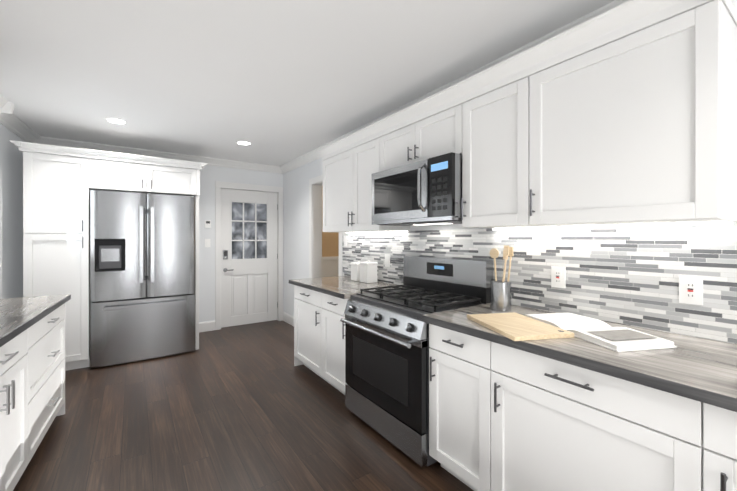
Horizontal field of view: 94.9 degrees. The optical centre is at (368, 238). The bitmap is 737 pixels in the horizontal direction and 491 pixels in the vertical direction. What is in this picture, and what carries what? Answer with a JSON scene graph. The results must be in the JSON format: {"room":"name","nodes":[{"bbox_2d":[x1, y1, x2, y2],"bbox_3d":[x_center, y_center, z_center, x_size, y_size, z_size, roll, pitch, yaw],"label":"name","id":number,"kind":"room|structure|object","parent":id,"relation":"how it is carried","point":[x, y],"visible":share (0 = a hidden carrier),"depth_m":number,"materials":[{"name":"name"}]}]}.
{"room":"kitchen","nodes":[
{"label":"kitchen","id":0,"kind":"room"},
{"bbox_2d":[0,124,24,298],"bbox_3d":[-1.821,0.087,0.534,0.521,2.430,7.656,0,0,-35],"label":"wall","id":1,"kind":"structure","parent":0,"point":[11,218],"depth_m":3.24,"materials":[{"name":"grey paint"}]},
{"bbox_2d":[0,95,14,114],"bbox_3d":[-1.337,-0.472,0.236,0.402,0.808,4.444,0,0,-32],"label":"upper cabinet","id":2,"kind":"object","parent":1,"relation":"attached to","point":[6,106],"visible":1,"depth_m":2.16,"materials":[{"name":"white wood"}]},
{"bbox_2d":[0,113,39,142],"bbox_3d":[-1.727,-1.080,0.585,0.095,0.095,7.650,0,0,-32],"label":"crown molding","id":3,"kind":"structure","parent":1,"relation":"attached to","point":[16,125],"depth_m":3.28,"materials":[{"name":"white wood"}]},
{"bbox_2d":[13,320,473,490],"bbox_3d":[0.416,1.350,2.081,6.320,0.100,7.720,0,0,-35],"label":"floor","id":4,"kind":"structure","parent":0,"point":[248,407],"depth_m":2.27,"materials":[{"name":"brown wood"}]},
{"bbox_2d":[0,342,27,490],"bbox_3d":[-1.924,0.876,1.253,0.809,0.850,0.834,0,0,-35],"label":"base cabinet","id":5,"kind":"object","parent":4,"relation":"on","point":[14,372],"depth_m":1.64,"materials":[{"name":"white wood"}]},
{"bbox_2d":[28,306,64,463],"bbox_3d":[-2.275,0.875,1.970,0.655,0.850,0.935,0,0,-35],"label":"base cabinet","id":6,"kind":"object","parent":4,"relation":"on","point":[32,368],"depth_m":2.10,"materials":[{"name":"white wood"}]},
{"bbox_2d":[0,294,70,365],"bbox_3d":[-1.285,0.436,0.398,0.884,0.036,4.691,0,0,-35],"label":"countertop","id":7,"kind":"structure","parent":6,"relation":"on","point":[21,319],"depth_m":1.89,"materials":[{"name":"grey stone"}]},
{"bbox_2d":[21,148,92,370],"bbox_3d":[-3.218,0.232,3.583,0.470,2.132,0.857,0,0,-35],"label":"tall cabinet","id":8,"kind":"object","parent":4,"relation":"on","point":[60,183],"depth_m":3.26,"materials":[{"name":"wood"}]},
{"bbox_2d":[90,190,194,367],"bbox_3d":[-2.596,0.405,3.941,0.936,1.785,0.925,0,0,-35],"label":"refrigerator","id":9,"kind":"object","parent":4,"relation":"on","point":[142,275],"visible":1,"depth_m":3.57,"materials":[{"name":"grey metal"}]},
{"bbox_2d":[293,284,316,373],"bbox_3d":[-0.313,0.873,3.353,0.616,0.850,0.683,0,0,-35],"label":"base cabinet","id":10,"kind":"object","parent":4,"relation":"on","point":[305,300],"depth_m":3.25,"materials":[{"name":"wood"}]},
{"bbox_2d":[317,292,349,394],"bbox_3d":[-0.038,0.874,2.959,0.616,0.850,0.528,0,0,-35],"label":"base cabinet","id":11,"kind":"object","parent":4,"relation":"on","point":[330,309],"depth_m":2.82,"materials":[{"name":"wood"}]},
{"bbox_2d":[289,276,401,299],"bbox_3d":[-0.221,0.431,3.178,0.664,0.034,1.098,0,0,-35],"label":"countertop","id":12,"kind":"structure","parent":11,"relation":"on","point":[343,286],"depth_m":3.01,"materials":[{"name":"grey stone"}]},
{"bbox_2d":[350,261,359,280],"bbox_3d":[-0.099,0.317,3.372,0.121,0.192,0.121,0,0,-35],"label":"canister","id":13,"kind":"object","parent":12,"relation":"on","point":[355,271],"visible":0.65,"depth_m":3.31,"materials":[{"name":"white ceramic"}]},
{"bbox_2d":[359,261,377,282],"bbox_3d":[0.001,0.309,3.228,0.131,0.207,0.131,0,0,-35],"label":"canister","id":14,"kind":"object","parent":12,"relation":"on","point":[368,271],"visible":1,"depth_m":3.18,"materials":[{"name":"white ceramic"}]},
{"bbox_2d":[340,256,492,466],"bbox_3d":[0.297,0.723,2.363,0.713,1.155,0.816,0,0,-35],"label":"range","id":15,"kind":"object","parent":4,"relation":"on","point":[387,347],"visible":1,"depth_m":2.19,"materials":[{"name":"grey metal"}]},
{"bbox_2d":[429,324,472,489],"bbox_3d":[0.719,0.875,1.870,0.616,0.850,0.460,0,0,-35],"label":"base cabinet","id":16,"kind":"object","parent":4,"relation":"on","point":[450,353],"depth_m":1.76,"materials":[{"name":"wood"}]},
{"bbox_2d":[473,336,664,490],"bbox_3d":[1.015,0.876,1.443,0.616,0.850,0.830,0,0,-35],"label":"base cabinet","id":17,"kind":"object","parent":4,"relation":"on","point":[558,414],"depth_m":1.31,"materials":[{"name":"wood"}]},
{"bbox_2d":[422,304,736,411],"bbox_3d":[1.314,0.434,0.971,0.664,0.034,2.614,0,0,-35],"label":"countertop","id":18,"kind":"structure","parent":17,"relation":"on","point":[701,369],"depth_m":1.20,"materials":[{"name":"grey stone"}]},
{"bbox_2d":[490,245,512,311],"bbox_3d":[0.775,0.226,1.991,0.116,0.378,0.126,0,0,-35],"label":"utensil crock","id":19,"kind":"object","parent":18,"relation":"on","point":[500,295],"visible":1,"depth_m":1.95,"materials":[{"name":"silver metal"}]},
{"bbox_2d":[467,312,573,340],"bbox_3d":[0.693,0.406,1.602,0.280,0.019,0.410,0,0,-11],"label":"cutting board","id":20,"kind":"object","parent":18,"relation":"on","point":[513,326],"visible":0.98,"depth_m":1.54,"materials":[{"name":"brown wood"}]},
{"bbox_2d":[525,313,676,351],"bbox_3d":[0.997,0.402,1.533,0.270,0.027,0.540,0,0,-11],"label":"open book","id":21,"kind":"object","parent":18,"relation":"on","point":[604,334],"visible":0.98,"depth_m":1.40,"materials":[{"name":"paper"}]},
{"bbox_2d":[665,392,736,490],"bbox_3d":[1.428,0.877,0.849,0.616,0.850,0.867,0,0,-35],"label":"base cabinet","id":22,"kind":"object","parent":4,"relation":"on","point":[701,439],"depth_m":0.98,"materials":[{"name":"wood"}]},
{"bbox_2d":[199,165,338,321],"bbox_3d":[-1.815,0.081,5.138,6.150,2.430,0.150,0,0,-35],"label":"wall","id":23,"kind":"structure","parent":0,"point":[210,176],"depth_m":4.81,"materials":[{"name":"grey paint"}]},
{"bbox_2d":[89,152,200,199],"bbox_3d":[-2.615,-0.671,4.001,0.998,0.328,0.857,0,0,-35],"label":"upper cabinet","id":24,"kind":"object","parent":23,"relation":"attached to","point":[106,173],"depth_m":3.62,"materials":[{"name":"wood"}]},
{"bbox_2d":[34,136,278,172],"bbox_3d":[-2.612,-1.085,4.470,2.880,0.095,0.095,0,0,-35],"label":"crown molding","id":25,"kind":"structure","parent":23,"relation":"attached to","point":[210,161],"depth_m":4.38,"materials":[{"name":"white wood"}]},
{"bbox_2d":[199,321,214,331],"bbox_3d":[-2.313,1.229,4.728,0.322,0.135,0.016,0,0,-35],"label":"baseboard","id":26,"kind":"structure","parent":23,"relation":"attached to","point":[210,325],"depth_m":4.75,"materials":[{"name":"white wood"}]},
{"bbox_2d":[205,239,209,246],"bbox_3d":[-2.265,0.058,4.763,0.073,0.118,0.010,0,0,-35],"label":"switch plate","id":27,"kind":"object","parent":23,"relation":"attached to","point":[207,242],"visible":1,"depth_m":4.76,"materials":[{"name":"white plastic"}]},
{"bbox_2d":[205,220,210,227],"bbox_3d":[-2.260,-0.211,4.759,0.077,0.105,0.023,0,0,-35],"label":"thermostat","id":28,"kind":"object","parent":23,"relation":"attached to","point":[207,223],"visible":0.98,"depth_m":4.75,"materials":[{"name":"white plastic"}]},
{"bbox_2d":[215,181,282,329],"bbox_3d":[-1.805,0.236,5.151,1.000,2.120,0.140,0,0,-35],"label":"door frame","id":29,"kind":"structure","parent":23,"relation":"attached to","point":[219,185],"depth_m":5.01,"materials":[{"name":"white wood"}]},
{"bbox_2d":[221,189,277,327],"bbox_3d":[-1.789,0.276,5.130,0.847,2.016,0.099,0,0,-35],"label":"entry door","id":30,"kind":"structure","parent":23,"relation":"in","point":[249,256],"depth_m":5.12,"materials":[{"name":"white wood"}]},
{"bbox_2d":[0,0,614,165],"bbox_3d":[0.416,-1.180,2.078,6.320,0.100,7.720,0,0,-35],"label":"ceiling","id":31,"kind":"structure","parent":0,"point":[277,82],"depth_m":2.17,"materials":[{"name":"paint"}]},
{"bbox_2d":[105,118,126,123],"bbox_3d":[-2.414,-1.133,3.240,0.170,0.016,0.170,0,0,-35],"label":"recessed light","id":32,"kind":"object","parent":31,"relation":"in","point":[115,120],"visible":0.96,"depth_m":3.23,"materials":[{"name":"white"}]},
{"bbox_2d":[236,141,250,144],"bbox_3d":[-1.469,-1.134,3.982,0.170,0.016,0.170,0,0,-35],"label":"recessed light","id":33,"kind":"object","parent":31,"relation":"in","point":[243,142],"visible":0.88,"depth_m":3.97,"materials":[{"name":"white"}]},
{"bbox_2d":[283,158,492,316],"bbox_3d":[0.861,0.085,2.315,0.120,2.430,7.600,0,0,-35],"label":"wall","id":34,"kind":"structure","parent":0,"point":[296,223],"depth_m":4.94,"materials":[{"name":"grey paint"}]},
{"bbox_2d":[283,312,293,325],"bbox_3d":[-1.081,1.229,4.989,0.016,0.135,0.995,0,0,-35],"label":"baseboard","id":35,"kind":"structure","parent":34,"relation":"attached to","point":[287,318],"depth_m":5.18,"materials":[{"name":"white wood"}]},
{"bbox_2d":[309,175,342,277],"bbox_3d":[-0.490,0.245,4.257,0.156,2.105,0.880,0,0,-35],"label":"door frame","id":36,"kind":"structure","parent":34,"relation":"attached to","point":[315,229],"depth_m":4.53,"materials":[{"name":"white wood"}]},
{"bbox_2d":[321,136,348,231],"bbox_3d":[-0.162,-0.498,3.388,0.326,0.852,0.669,0,0,-35],"label":"upper cabinet","id":37,"kind":"object","parent":34,"relation":"attached to","point":[335,158],"depth_m":3.33,"materials":[{"name":"wood"}]},
{"bbox_2d":[349,124,409,231],"bbox_3d":[0.091,-0.497,3.024,0.326,0.852,0.468,0,0,-35],"label":"upper cabinet","id":38,"kind":"object","parent":34,"relation":"attached to","point":[365,145],"depth_m":2.94,"materials":[{"name":"wood"}]},
{"bbox_2d":[381,88,456,170],"bbox_3d":[0.463,-0.722,2.489,0.326,0.402,0.834,0,0,-35],"label":"upper cabinet","id":39,"kind":"object","parent":34,"relation":"attached to","point":[426,130],"depth_m":2.34,"materials":[{"name":"wood"}]},
{"bbox_2d":[372,152,461,225],"bbox_3d":[0.401,-0.312,2.446,0.452,0.408,0.824,0,0,-35],"label":"microwave","id":40,"kind":"object","parent":39,"relation":"attached to","point":[425,192],"visible":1,"depth_m":2.22,"materials":[{"name":"silver metal"}]},
{"bbox_2d":[279,0,628,173],"bbox_3d":[0.773,-1.082,2.253,0.095,0.095,7.600,0,0,-35],"label":"crown molding","id":41,"kind":"structure","parent":34,"relation":"attached to","point":[305,158],"depth_m":2.35,"materials":[{"name":"white wood"}]},
{"bbox_2d":[457,60,528,229],"bbox_3d":[0.840,-0.496,1.948,0.326,0.852,0.485,0,0,-35],"label":"upper cabinet","id":42,"kind":"object","parent":34,"relation":"attached to","point":[484,102],"depth_m":1.91,"materials":[{"name":"wood"}]},
{"bbox_2d":[343,222,736,343],"bbox_3d":[1.019,0.173,1.970,0.010,0.483,4.591,0,0,-35],"label":"backsplash","id":43,"kind":"structure","parent":34,"relation":"attached to","point":[626,275],"depth_m":1.70,"materials":[{"name":"tile"}]},
{"bbox_2d":[344,236,346,245],"bbox_3d":[-0.262,0.023,3.794,0.009,0.118,0.070,0,0,-35],"label":"light switch","id":44,"kind":"object","parent":43,"relation":"attached to","point":[345,240],"visible":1,"depth_m":3.78,"materials":[{"name":"white plastic"}]},
{"bbox_2d":[385,254,389,266],"bbox_3d":[0.175,0.201,3.167,0.009,0.118,0.075,0,0,-35],"label":"electrical outlet","id":45,"kind":"object","parent":43,"relation":"attached to","point":[387,260],"visible":1,"depth_m":3.15,"materials":[{"name":"white plastic"}]},
{"bbox_2d":[551,266,565,287],"bbox_3d":[1.060,0.213,1.892,0.010,0.118,0.075,0,0,-35],"label":"electrical outlet","id":46,"kind":"object","parent":43,"relation":"attached to","point":[558,276],"visible":1,"depth_m":1.89,"materials":[{"name":"white plastic"}]},
{"bbox_2d":[679,276,702,304],"bbox_3d":[1.373,0.218,1.442,0.010,0.118,0.075,0,0,-35],"label":"electrical outlet","id":47,"kind":"object","parent":43,"relation":"attached to","point":[690,289],"visible":1,"depth_m":1.44,"materials":[{"name":"white plastic"}]},
{"bbox_2d":[513,0,736,227],"bbox_3d":[1.118,-0.495,1.548,0.326,0.852,0.740,0,0,-35],"label":"upper cabinet","id":48,"kind":"object","parent":34,"relation":"attached to","point":[624,114],"depth_m":1.36,"materials":[{"name":"wood"}]}
]}

